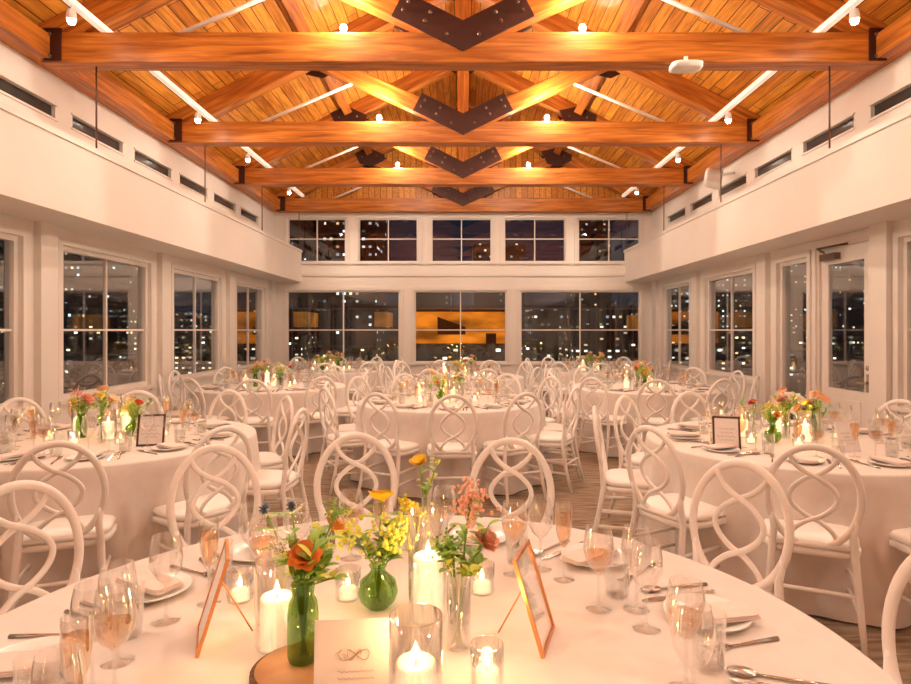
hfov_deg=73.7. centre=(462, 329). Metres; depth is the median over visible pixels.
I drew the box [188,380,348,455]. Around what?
round banquet table
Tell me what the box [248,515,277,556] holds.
wine glass
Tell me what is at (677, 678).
wine glass
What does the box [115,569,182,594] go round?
folded napkin
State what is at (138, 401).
flower vase
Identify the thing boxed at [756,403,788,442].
flower vase
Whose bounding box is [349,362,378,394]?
dining chair
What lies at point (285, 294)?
window
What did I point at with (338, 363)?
flower vase
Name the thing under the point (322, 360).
flower vase
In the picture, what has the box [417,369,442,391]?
dining chair
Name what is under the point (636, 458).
dining chair
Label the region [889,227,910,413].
window
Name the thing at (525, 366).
dining chair
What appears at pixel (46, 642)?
dinner plate
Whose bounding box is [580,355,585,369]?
candle
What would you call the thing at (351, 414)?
dining chair
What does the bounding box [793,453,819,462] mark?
folded napkin
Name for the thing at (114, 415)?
wine glass
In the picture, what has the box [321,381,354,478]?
dining chair
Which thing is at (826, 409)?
flower vase
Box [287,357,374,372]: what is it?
place settings
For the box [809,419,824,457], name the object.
wine glass
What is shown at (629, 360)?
dining chair
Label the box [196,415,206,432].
water glass
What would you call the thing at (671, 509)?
dining chair
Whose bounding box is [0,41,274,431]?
wall
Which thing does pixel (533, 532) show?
wine glass
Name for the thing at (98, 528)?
dining chair
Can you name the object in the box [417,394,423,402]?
votive candle
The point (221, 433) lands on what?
folded napkin
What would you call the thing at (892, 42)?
beam
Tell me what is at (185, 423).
water glass
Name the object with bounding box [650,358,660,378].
dining chair
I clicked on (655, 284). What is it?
trim
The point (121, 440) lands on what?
votive candle
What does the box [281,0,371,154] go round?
roof beam
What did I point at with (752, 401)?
flower vase
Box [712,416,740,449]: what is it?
picture frame
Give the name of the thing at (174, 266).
window
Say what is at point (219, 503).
dining chair
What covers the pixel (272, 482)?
dining chair
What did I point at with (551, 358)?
dining chair
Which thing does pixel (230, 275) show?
trim
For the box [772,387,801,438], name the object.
flower vase
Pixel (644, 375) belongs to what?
flower vase
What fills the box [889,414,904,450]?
wine glass
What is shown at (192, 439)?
fork
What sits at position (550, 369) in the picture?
dining chair
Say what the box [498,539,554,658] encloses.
picture frame
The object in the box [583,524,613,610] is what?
wine glass
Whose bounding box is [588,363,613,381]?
dining chair
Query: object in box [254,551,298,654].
candle
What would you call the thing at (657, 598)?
table knife
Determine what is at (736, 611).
folded napkin
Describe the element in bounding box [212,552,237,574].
table knife
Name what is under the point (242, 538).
wine glass
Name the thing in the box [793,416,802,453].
champagne flute
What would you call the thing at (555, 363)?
dining chair
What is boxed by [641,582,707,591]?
spoon
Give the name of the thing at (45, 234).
column
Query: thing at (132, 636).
water glass
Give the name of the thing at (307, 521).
water glass
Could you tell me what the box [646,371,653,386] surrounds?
candle
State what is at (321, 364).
dining chair
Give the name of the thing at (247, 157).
track spotlight
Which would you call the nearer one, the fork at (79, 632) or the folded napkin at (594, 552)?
the fork at (79, 632)
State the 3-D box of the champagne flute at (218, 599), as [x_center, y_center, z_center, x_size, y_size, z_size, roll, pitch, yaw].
[-0.679,0.618,1.624,0.062,0.225,0.062,0,0,27]
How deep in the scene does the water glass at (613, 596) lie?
1.66 m
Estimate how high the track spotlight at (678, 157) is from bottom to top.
0.170 m
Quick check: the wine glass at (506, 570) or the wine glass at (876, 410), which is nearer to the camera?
the wine glass at (506, 570)
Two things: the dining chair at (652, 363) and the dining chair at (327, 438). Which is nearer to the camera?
the dining chair at (327, 438)
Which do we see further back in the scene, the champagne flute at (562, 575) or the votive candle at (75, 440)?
the votive candle at (75, 440)
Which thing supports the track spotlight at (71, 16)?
hanging from the roof truss at (430, 38)
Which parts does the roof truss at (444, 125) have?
king post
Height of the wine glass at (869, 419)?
0.215 m
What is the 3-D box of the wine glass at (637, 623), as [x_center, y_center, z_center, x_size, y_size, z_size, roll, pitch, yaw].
[0.449,0.623,1.487,0.080,0.215,0.080,0,0,-15]
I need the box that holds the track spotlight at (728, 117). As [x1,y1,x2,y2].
[725,110,731,122]
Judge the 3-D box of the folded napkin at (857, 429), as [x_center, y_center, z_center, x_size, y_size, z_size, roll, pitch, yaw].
[2.840,0.706,4.297,0.200,0.012,0.090,0,0,-13]
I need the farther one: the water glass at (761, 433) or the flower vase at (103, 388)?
the flower vase at (103, 388)
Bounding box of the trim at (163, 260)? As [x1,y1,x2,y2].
[157,253,170,413]
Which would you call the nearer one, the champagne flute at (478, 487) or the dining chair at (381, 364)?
the champagne flute at (478, 487)
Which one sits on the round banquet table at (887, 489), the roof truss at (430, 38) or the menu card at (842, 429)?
the menu card at (842, 429)
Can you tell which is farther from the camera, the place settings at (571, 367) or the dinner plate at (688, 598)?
the place settings at (571, 367)
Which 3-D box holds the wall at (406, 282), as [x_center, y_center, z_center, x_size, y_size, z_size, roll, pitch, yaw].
[0.000,-1.665,12.975,8.300,6.290,0.150,0,0,0]
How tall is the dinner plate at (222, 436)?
0.017 m
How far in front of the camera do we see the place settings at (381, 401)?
5.98 m
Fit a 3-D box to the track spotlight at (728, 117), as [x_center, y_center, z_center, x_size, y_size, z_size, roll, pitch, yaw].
[3.320,-2.670,7.600,0.084,0.170,0.082,0,0,0]
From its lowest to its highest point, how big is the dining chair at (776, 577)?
0.956 m
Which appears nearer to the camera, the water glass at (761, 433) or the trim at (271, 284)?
the water glass at (761, 433)
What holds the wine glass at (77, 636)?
on the round banquet table at (597, 644)
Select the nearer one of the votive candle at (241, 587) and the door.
the votive candle at (241, 587)
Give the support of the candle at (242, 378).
on the round banquet table at (252, 402)
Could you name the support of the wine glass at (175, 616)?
on the round banquet table at (597, 644)
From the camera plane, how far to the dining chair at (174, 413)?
7.22 m
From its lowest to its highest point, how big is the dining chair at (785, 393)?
0.956 m
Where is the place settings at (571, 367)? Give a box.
[553,357,640,372]
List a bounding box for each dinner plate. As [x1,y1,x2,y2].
[0,455,22,461]
[0,635,84,683]
[39,424,70,429]
[64,452,107,460]
[107,571,192,603]
[150,443,187,450]
[167,419,194,423]
[201,423,230,427]
[211,432,232,437]
[229,538,290,561]
[345,525,399,545]
[449,525,509,545]
[561,542,628,567]
[663,592,751,631]
[667,434,699,439]
[676,424,706,429]
[702,446,739,452]
[786,456,824,463]
[857,431,877,433]
[867,458,910,466]
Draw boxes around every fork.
[8,629,98,638]
[137,449,157,454]
[170,565,213,577]
[192,439,224,440]
[512,530,523,548]
[617,562,655,581]
[703,636,779,650]
[849,459,880,468]
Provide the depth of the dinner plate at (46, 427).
4.45 m
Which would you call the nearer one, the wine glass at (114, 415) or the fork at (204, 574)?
the fork at (204, 574)
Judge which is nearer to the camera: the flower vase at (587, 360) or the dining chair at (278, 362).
the dining chair at (278, 362)
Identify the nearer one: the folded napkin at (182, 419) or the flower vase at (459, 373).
the folded napkin at (182, 419)
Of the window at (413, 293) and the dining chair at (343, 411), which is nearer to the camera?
the dining chair at (343, 411)
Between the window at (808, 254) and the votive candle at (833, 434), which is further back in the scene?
the window at (808, 254)
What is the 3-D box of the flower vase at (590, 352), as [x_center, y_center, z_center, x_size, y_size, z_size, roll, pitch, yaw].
[2.322,0.555,10.964,0.175,0.350,0.186,0,0,-42]
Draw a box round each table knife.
[79,600,136,620]
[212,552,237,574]
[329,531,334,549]
[542,541,582,559]
[642,589,715,601]
[727,452,751,455]
[730,678,768,683]
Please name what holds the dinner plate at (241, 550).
on the round banquet table at (597, 644)
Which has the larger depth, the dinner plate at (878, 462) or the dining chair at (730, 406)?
the dining chair at (730, 406)
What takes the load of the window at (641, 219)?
in the wall at (406, 282)
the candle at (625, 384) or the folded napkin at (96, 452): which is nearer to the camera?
the folded napkin at (96, 452)
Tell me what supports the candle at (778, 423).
on the round banquet table at (887, 489)
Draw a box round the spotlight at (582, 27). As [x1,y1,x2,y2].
[579,24,585,31]
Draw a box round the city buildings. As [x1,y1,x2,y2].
[0,220,863,421]
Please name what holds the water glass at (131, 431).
on the round banquet table at (139, 482)
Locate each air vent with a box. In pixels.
[0,72,258,224]
[667,81,910,224]
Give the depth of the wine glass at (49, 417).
3.56 m
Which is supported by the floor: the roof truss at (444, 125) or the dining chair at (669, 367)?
the dining chair at (669, 367)
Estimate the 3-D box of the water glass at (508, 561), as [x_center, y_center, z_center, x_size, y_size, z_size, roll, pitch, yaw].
[0.169,0.670,1.913,0.074,0.120,0.074,0,0,-44]
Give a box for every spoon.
[63,609,118,629]
[199,557,225,577]
[533,539,569,555]
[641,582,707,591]
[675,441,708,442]
[726,665,827,683]
[735,452,759,456]
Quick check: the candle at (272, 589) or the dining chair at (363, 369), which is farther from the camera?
the dining chair at (363, 369)
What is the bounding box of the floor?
[264,413,910,683]
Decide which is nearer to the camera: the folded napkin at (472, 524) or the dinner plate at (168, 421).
the folded napkin at (472, 524)
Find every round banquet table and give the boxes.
[0,418,266,608]
[0,515,897,683]
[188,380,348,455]
[281,367,385,400]
[350,391,552,498]
[400,372,524,394]
[540,367,649,412]
[566,381,728,457]
[637,420,910,628]
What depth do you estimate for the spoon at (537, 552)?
2.01 m
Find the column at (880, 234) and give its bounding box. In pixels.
[869,221,893,431]
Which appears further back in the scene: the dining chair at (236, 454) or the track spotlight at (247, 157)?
the track spotlight at (247, 157)
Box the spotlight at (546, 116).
[544,115,549,121]
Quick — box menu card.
[314,617,388,683]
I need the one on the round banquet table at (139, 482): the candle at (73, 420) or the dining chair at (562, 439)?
the candle at (73, 420)
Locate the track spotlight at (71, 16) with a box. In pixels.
[66,5,76,24]
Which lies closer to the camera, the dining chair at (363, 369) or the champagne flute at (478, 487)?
the champagne flute at (478, 487)
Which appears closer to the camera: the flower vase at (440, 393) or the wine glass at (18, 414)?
the wine glass at (18, 414)
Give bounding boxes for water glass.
[12,647,59,683]
[48,435,63,456]
[110,581,144,641]
[118,431,131,451]
[174,423,185,442]
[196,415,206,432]
[206,538,233,586]
[306,521,329,540]
[505,522,527,564]
[603,549,629,599]
[690,607,726,675]
[698,416,708,434]
[761,433,774,454]
[884,435,899,457]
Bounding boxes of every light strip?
[62,0,303,196]
[622,0,863,196]
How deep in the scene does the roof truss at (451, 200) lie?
12.64 m
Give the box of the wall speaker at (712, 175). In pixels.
[703,168,734,188]
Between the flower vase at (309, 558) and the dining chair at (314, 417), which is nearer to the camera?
the flower vase at (309, 558)
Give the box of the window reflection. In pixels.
[289,305,637,360]
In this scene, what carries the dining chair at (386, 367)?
on the floor
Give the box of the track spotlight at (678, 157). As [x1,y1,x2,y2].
[675,151,680,161]
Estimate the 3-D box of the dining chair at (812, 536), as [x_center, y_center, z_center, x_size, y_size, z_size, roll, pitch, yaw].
[1.734,1.005,3.039,0.430,0.956,0.527,0,0,25]
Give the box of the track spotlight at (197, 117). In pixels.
[194,110,200,122]
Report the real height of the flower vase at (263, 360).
0.350 m
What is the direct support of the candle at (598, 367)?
on the round banquet table at (618, 377)
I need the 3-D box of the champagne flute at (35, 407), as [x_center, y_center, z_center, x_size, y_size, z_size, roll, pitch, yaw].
[-2.908,0.618,4.090,0.062,0.225,0.062,0,0,-6]
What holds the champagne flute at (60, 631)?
on the round banquet table at (597, 644)
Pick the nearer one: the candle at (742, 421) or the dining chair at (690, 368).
the candle at (742, 421)
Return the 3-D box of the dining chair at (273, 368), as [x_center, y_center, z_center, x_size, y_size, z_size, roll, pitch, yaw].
[-2.704,1.005,8.960,0.430,0.956,0.527,0,0,-12]
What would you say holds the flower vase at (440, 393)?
on the round banquet table at (413, 423)
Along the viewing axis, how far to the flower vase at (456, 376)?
6.14 m
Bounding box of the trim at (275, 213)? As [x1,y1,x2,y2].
[274,212,651,275]
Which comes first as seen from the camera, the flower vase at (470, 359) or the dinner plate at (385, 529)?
the dinner plate at (385, 529)
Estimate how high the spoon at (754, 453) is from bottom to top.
0.011 m
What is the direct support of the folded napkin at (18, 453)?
on the dinner plate at (17, 457)
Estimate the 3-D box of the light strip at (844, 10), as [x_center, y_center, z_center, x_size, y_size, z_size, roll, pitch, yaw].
[3.320,-2.780,4.750,0.060,0.050,15.700,0,0,0]
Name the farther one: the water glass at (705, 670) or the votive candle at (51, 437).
the votive candle at (51, 437)
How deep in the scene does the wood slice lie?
1.26 m
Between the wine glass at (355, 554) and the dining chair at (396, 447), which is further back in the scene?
the dining chair at (396, 447)
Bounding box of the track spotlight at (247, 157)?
[245,151,250,161]
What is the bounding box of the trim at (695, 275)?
[691,270,699,383]
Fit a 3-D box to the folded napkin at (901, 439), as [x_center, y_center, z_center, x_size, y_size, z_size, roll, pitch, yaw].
[2.892,0.706,3.898,0.200,0.012,0.090,0,0,-4]
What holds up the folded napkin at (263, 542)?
on the dinner plate at (241, 550)
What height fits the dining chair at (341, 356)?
0.956 m
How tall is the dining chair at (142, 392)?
0.956 m
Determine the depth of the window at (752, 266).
9.16 m
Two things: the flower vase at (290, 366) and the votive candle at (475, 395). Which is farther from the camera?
the flower vase at (290, 366)
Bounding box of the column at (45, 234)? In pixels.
[34,222,57,426]
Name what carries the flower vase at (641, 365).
on the round banquet table at (656, 402)
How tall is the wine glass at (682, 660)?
0.215 m
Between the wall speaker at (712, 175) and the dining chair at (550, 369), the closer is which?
the dining chair at (550, 369)
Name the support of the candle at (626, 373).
on the round banquet table at (656, 402)
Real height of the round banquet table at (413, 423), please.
0.737 m
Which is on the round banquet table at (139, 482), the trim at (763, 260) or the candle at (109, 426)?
the candle at (109, 426)
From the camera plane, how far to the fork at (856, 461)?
3.29 m
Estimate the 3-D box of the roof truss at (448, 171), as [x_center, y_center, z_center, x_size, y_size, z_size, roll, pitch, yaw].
[0.000,-3.222,10.390,8.063,3.105,0.250,0,0,0]
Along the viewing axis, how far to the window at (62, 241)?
6.90 m
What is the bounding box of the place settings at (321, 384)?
[201,366,332,392]
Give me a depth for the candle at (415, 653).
1.09 m
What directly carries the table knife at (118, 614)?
on the round banquet table at (597, 644)
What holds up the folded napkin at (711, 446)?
on the dinner plate at (734, 449)
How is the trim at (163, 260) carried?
attached to the wall at (13, 64)
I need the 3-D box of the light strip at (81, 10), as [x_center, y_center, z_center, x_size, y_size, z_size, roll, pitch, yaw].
[-3.320,-2.780,4.750,0.060,0.050,15.700,0,0,0]
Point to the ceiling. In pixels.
(178, 15)
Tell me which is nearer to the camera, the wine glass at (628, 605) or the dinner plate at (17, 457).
the wine glass at (628, 605)
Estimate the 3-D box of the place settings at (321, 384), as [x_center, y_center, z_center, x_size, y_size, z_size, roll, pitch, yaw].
[-2.501,0.620,7.900,1.709,0.230,1.704,0,0,-10]
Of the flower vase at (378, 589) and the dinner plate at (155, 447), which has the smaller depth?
the flower vase at (378, 589)
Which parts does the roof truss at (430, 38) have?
king post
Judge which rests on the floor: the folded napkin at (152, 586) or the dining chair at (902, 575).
the dining chair at (902, 575)
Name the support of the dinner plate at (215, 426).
on the round banquet table at (139, 482)
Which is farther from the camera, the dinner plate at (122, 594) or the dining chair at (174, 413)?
the dining chair at (174, 413)
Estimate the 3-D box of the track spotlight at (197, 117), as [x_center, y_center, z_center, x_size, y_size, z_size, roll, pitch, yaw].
[-3.320,-2.670,7.600,0.084,0.170,0.082,0,0,0]
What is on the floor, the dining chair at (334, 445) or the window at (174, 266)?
the dining chair at (334, 445)
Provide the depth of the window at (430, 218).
12.88 m
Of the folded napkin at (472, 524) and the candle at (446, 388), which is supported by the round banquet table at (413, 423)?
the candle at (446, 388)
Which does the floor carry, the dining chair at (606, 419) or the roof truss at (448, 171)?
the dining chair at (606, 419)
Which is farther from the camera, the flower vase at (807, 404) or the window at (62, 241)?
the window at (62, 241)
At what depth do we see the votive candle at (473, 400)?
6.15 m
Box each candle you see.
[43,427,54,440]
[67,430,79,443]
[71,405,87,434]
[100,408,116,439]
[114,430,126,444]
[120,394,135,432]
[165,423,168,435]
[226,565,253,604]
[241,370,248,385]
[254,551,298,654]
[263,364,270,384]
[270,371,277,386]
[335,564,360,602]
[389,603,442,683]
[408,506,447,626]
[415,380,423,399]
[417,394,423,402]
[439,373,448,394]
[442,363,447,375]
[449,381,458,400]
[470,635,503,683]
[471,394,477,401]
[471,559,494,596]
[474,390,480,398]
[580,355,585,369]
[594,360,599,370]
[622,372,630,387]
[623,365,630,378]
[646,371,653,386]
[734,406,749,437]
[745,430,756,443]
[769,395,784,434]
[792,433,804,445]
[796,410,813,442]
[832,425,836,438]
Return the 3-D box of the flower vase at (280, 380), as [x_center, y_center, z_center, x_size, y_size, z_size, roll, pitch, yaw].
[-2.440,0.601,8.040,0.175,0.259,0.175,0,0,-37]
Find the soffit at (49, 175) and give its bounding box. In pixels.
[0,101,301,281]
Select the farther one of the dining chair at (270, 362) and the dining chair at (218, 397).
the dining chair at (270, 362)
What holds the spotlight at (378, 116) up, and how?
on the roof truss at (444, 125)
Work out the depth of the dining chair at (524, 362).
10.22 m
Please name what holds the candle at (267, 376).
on the round banquet table at (252, 402)
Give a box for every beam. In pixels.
[0,0,279,211]
[646,10,910,211]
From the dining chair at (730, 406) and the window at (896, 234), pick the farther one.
the dining chair at (730, 406)
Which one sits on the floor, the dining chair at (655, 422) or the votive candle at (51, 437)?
the dining chair at (655, 422)
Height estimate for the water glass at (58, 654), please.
0.120 m
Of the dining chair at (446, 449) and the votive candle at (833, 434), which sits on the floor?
the dining chair at (446, 449)
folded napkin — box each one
[0,434,14,437]
[0,451,25,458]
[0,647,78,677]
[46,423,70,427]
[81,450,104,458]
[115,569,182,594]
[157,442,184,448]
[171,417,192,421]
[199,421,228,426]
[199,432,230,436]
[248,536,281,560]
[351,520,382,540]
[466,521,489,541]
[560,543,618,565]
[669,432,700,435]
[673,601,760,625]
[679,423,707,427]
[703,444,737,448]
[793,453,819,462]
[856,428,879,431]
[869,455,910,464]
[895,438,910,441]
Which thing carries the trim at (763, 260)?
attached to the wall at (856, 99)
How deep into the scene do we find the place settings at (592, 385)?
7.55 m
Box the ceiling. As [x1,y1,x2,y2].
[3,0,910,194]
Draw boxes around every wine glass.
[4,414,19,450]
[28,643,86,683]
[35,417,51,454]
[69,578,114,683]
[92,582,136,683]
[101,415,115,450]
[148,532,183,624]
[237,502,265,565]
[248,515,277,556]
[339,489,363,558]
[432,486,455,521]
[501,500,527,574]
[527,497,553,569]
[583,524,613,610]
[621,524,651,613]
[665,576,706,683]
[748,415,762,450]
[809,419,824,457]
[867,419,883,456]
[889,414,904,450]
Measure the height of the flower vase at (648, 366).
0.370 m
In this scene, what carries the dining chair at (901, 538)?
on the floor
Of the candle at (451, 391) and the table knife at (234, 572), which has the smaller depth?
the table knife at (234, 572)
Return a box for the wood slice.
[249,646,313,683]
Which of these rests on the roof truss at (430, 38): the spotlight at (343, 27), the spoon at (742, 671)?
the spotlight at (343, 27)
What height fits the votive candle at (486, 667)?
0.080 m
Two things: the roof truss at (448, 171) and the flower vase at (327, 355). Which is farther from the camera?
the flower vase at (327, 355)
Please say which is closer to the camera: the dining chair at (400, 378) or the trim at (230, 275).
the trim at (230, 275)
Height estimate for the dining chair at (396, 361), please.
0.956 m
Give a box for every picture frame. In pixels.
[136,414,165,446]
[195,538,252,657]
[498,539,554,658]
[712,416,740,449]
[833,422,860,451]
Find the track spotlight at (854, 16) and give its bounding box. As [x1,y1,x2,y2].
[849,5,859,24]
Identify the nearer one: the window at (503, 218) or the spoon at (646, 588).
the spoon at (646, 588)
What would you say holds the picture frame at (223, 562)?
on the round banquet table at (597, 644)
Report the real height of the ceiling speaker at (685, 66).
0.120 m
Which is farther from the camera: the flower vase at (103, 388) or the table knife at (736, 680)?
the flower vase at (103, 388)
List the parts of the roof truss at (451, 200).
king post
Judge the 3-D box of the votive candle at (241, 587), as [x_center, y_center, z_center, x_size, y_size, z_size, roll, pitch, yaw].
[-0.603,0.690,1.642,0.070,0.080,0.070,0,0,0]
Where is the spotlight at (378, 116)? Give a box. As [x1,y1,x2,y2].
[376,115,381,121]
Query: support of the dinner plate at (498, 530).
on the round banquet table at (597, 644)
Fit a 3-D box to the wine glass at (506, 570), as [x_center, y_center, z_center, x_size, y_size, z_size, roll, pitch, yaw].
[0.154,0.623,1.821,0.080,0.215,0.080,0,0,44]
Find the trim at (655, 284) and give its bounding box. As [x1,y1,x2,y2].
[652,280,658,378]
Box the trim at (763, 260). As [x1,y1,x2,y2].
[756,252,770,419]
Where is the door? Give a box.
[812,229,868,427]
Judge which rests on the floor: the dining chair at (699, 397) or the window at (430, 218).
the dining chair at (699, 397)
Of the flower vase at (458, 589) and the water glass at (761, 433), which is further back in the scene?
the water glass at (761, 433)
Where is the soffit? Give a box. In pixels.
[624,108,910,281]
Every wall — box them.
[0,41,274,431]
[275,147,650,391]
[651,50,910,434]
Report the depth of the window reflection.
23.93 m
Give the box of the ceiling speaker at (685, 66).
[669,56,702,73]
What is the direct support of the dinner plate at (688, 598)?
on the round banquet table at (597, 644)
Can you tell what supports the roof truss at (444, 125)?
attached to the ceiling
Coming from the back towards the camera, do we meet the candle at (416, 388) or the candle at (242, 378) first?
the candle at (242, 378)
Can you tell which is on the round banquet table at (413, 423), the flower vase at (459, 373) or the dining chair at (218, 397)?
the flower vase at (459, 373)
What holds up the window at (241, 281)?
in the wall at (13, 64)
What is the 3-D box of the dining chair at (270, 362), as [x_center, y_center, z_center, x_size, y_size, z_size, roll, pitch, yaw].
[-3.442,1.005,11.321,0.527,0.956,0.430,0,0,8]
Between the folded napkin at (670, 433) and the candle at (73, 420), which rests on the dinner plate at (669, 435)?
the folded napkin at (670, 433)
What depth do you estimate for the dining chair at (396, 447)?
5.20 m
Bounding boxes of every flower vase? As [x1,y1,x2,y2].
[68,383,94,437]
[91,385,120,421]
[95,393,106,442]
[117,398,144,436]
[131,398,151,439]
[247,358,262,386]
[255,359,270,383]
[258,498,352,666]
[273,366,285,384]
[284,365,293,383]
[316,356,325,369]
[324,490,433,611]
[325,351,333,369]
[333,352,343,369]
[409,454,440,514]
[426,370,434,401]
[428,476,501,651]
[432,375,447,399]
[449,375,459,401]
[452,360,461,371]
[454,366,467,396]
[468,354,476,375]
[582,356,589,369]
[586,351,596,367]
[596,351,604,370]
[631,360,644,386]
[634,367,639,388]
[637,360,653,377]
[637,368,651,386]
[740,398,759,438]
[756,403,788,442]
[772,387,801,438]
[793,387,830,440]
[814,391,830,437]
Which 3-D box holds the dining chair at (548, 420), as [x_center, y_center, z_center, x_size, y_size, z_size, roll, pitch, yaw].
[0.837,1.005,6.862,0.527,0.956,0.430,0,0,-35]
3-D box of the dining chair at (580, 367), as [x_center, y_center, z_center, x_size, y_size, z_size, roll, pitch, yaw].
[1.865,1.005,8.762,0.430,0.956,0.527,0,0,-21]
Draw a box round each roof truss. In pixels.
[38,0,887,147]
[165,0,760,201]
[232,71,693,230]
[275,103,650,212]
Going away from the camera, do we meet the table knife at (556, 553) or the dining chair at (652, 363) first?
the table knife at (556, 553)
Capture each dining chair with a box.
[0,397,47,430]
[0,480,83,615]
[6,440,116,612]
[111,390,163,419]
[151,425,252,550]
[158,374,189,417]
[166,444,260,548]
[167,370,188,410]
[180,378,228,420]
[207,389,247,423]
[213,367,239,382]
[232,379,273,451]
[242,407,311,530]
[259,395,299,518]
[263,358,274,376]
[269,365,294,379]
[271,362,288,379]
[289,357,307,367]
[294,376,339,461]
[311,363,337,381]
[313,387,368,494]
[313,432,397,520]
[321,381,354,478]
[322,365,345,386]
[334,356,348,366]
[336,372,370,423]
[344,376,371,452]
[346,368,367,420]
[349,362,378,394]
[355,392,418,507]
[368,356,383,368]
[374,360,399,391]
[379,363,396,394]
[383,366,395,393]
[386,358,402,386]
[389,373,417,393]
[393,361,410,391]
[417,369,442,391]
[427,394,477,510]
[430,360,450,370]
[445,372,473,391]
[469,437,554,523]
[472,369,500,392]
[479,360,500,372]
[482,392,546,507]
[492,373,521,393]
[516,361,533,391]
[524,360,548,404]
[525,358,539,392]
[528,367,542,398]
[528,387,585,493]
[530,364,546,416]
[537,376,562,448]
[540,356,556,368]
[543,381,580,476]
[547,362,570,416]
[547,368,566,423]
[548,372,581,437]
[573,366,595,382]
[577,377,626,458]
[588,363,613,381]
[591,405,648,532]
[607,395,643,516]
[614,356,632,367]
[626,425,726,568]
[627,368,651,379]
[635,379,676,446]
[640,362,656,378]
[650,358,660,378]
[666,360,670,380]
[670,391,711,423]
[680,367,706,384]
[689,378,736,420]
[689,458,793,600]
[725,375,759,419]
[727,370,745,410]
[762,392,817,422]
[763,443,868,657]
[870,399,910,431]
[882,554,910,683]
[889,527,910,604]
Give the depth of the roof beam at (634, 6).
7.43 m
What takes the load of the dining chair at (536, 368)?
on the floor
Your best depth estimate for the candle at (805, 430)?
3.93 m
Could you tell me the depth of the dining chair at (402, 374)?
7.39 m
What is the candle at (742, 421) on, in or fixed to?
on the round banquet table at (887, 489)
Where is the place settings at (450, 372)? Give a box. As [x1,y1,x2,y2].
[411,361,515,380]
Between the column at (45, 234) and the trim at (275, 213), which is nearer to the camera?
the column at (45, 234)
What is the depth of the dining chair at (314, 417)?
6.97 m
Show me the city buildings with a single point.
(82, 275)
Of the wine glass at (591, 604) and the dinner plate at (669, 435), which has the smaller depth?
the wine glass at (591, 604)
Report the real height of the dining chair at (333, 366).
0.956 m
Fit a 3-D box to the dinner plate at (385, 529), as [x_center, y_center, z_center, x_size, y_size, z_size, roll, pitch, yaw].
[-0.306,0.721,2.117,0.212,0.017,0.212,0,0,-13]
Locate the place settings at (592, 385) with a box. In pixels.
[583,368,715,393]
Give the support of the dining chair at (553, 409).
on the floor
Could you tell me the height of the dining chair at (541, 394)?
0.956 m
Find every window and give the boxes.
[0,223,33,416]
[58,237,156,407]
[171,263,225,385]
[235,277,266,372]
[281,287,403,365]
[283,216,349,265]
[353,216,421,265]
[410,287,510,365]
[427,216,495,265]
[500,216,570,265]
[516,287,645,365]
[574,216,644,265]
[661,277,690,373]
[701,263,755,384]
[773,250,811,420]
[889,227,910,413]
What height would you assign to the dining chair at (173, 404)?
0.956 m
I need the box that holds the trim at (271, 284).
[268,281,274,375]
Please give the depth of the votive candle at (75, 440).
3.89 m
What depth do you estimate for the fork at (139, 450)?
3.60 m
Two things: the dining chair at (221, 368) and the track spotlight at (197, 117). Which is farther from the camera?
the dining chair at (221, 368)
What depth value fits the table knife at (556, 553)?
1.96 m
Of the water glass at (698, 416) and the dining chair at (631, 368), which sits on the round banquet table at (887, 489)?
the water glass at (698, 416)
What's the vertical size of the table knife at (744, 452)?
0.003 m
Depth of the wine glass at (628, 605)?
1.58 m
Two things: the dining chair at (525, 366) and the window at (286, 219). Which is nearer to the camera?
the dining chair at (525, 366)
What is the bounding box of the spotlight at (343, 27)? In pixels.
[340,24,346,31]
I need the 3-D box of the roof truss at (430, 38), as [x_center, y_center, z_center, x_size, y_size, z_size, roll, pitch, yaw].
[0.000,-3.222,5.690,8.063,3.105,0.250,0,0,0]
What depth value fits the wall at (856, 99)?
7.63 m
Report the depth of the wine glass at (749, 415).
3.68 m
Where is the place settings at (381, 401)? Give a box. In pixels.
[371,375,530,410]
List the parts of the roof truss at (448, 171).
king post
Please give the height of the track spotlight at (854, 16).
0.170 m
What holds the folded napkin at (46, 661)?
on the dinner plate at (46, 642)
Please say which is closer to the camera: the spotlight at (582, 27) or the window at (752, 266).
the spotlight at (582, 27)
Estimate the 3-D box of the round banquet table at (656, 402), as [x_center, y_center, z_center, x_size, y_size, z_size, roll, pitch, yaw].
[2.352,1.099,7.793,2.029,0.737,2.064,0,0,20]
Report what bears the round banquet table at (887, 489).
on the floor
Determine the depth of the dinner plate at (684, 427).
4.45 m
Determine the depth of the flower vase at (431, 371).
6.20 m
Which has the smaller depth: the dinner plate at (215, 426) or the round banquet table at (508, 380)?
the dinner plate at (215, 426)
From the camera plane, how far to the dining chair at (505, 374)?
7.38 m
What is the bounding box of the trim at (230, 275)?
[226,270,234,382]
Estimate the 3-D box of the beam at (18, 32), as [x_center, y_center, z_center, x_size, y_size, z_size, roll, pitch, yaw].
[-3.960,-2.610,4.850,0.320,0.220,16.100,0,0,0]
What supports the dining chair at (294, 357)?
on the floor
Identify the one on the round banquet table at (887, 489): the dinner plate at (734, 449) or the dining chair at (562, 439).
the dinner plate at (734, 449)
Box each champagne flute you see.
[26,407,36,438]
[59,611,92,683]
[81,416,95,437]
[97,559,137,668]
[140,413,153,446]
[196,517,220,604]
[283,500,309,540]
[372,489,390,561]
[464,487,478,556]
[553,501,573,580]
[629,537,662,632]
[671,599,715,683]
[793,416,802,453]
[849,418,860,457]
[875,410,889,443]
[886,414,896,452]
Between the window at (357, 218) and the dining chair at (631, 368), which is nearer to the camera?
the dining chair at (631, 368)

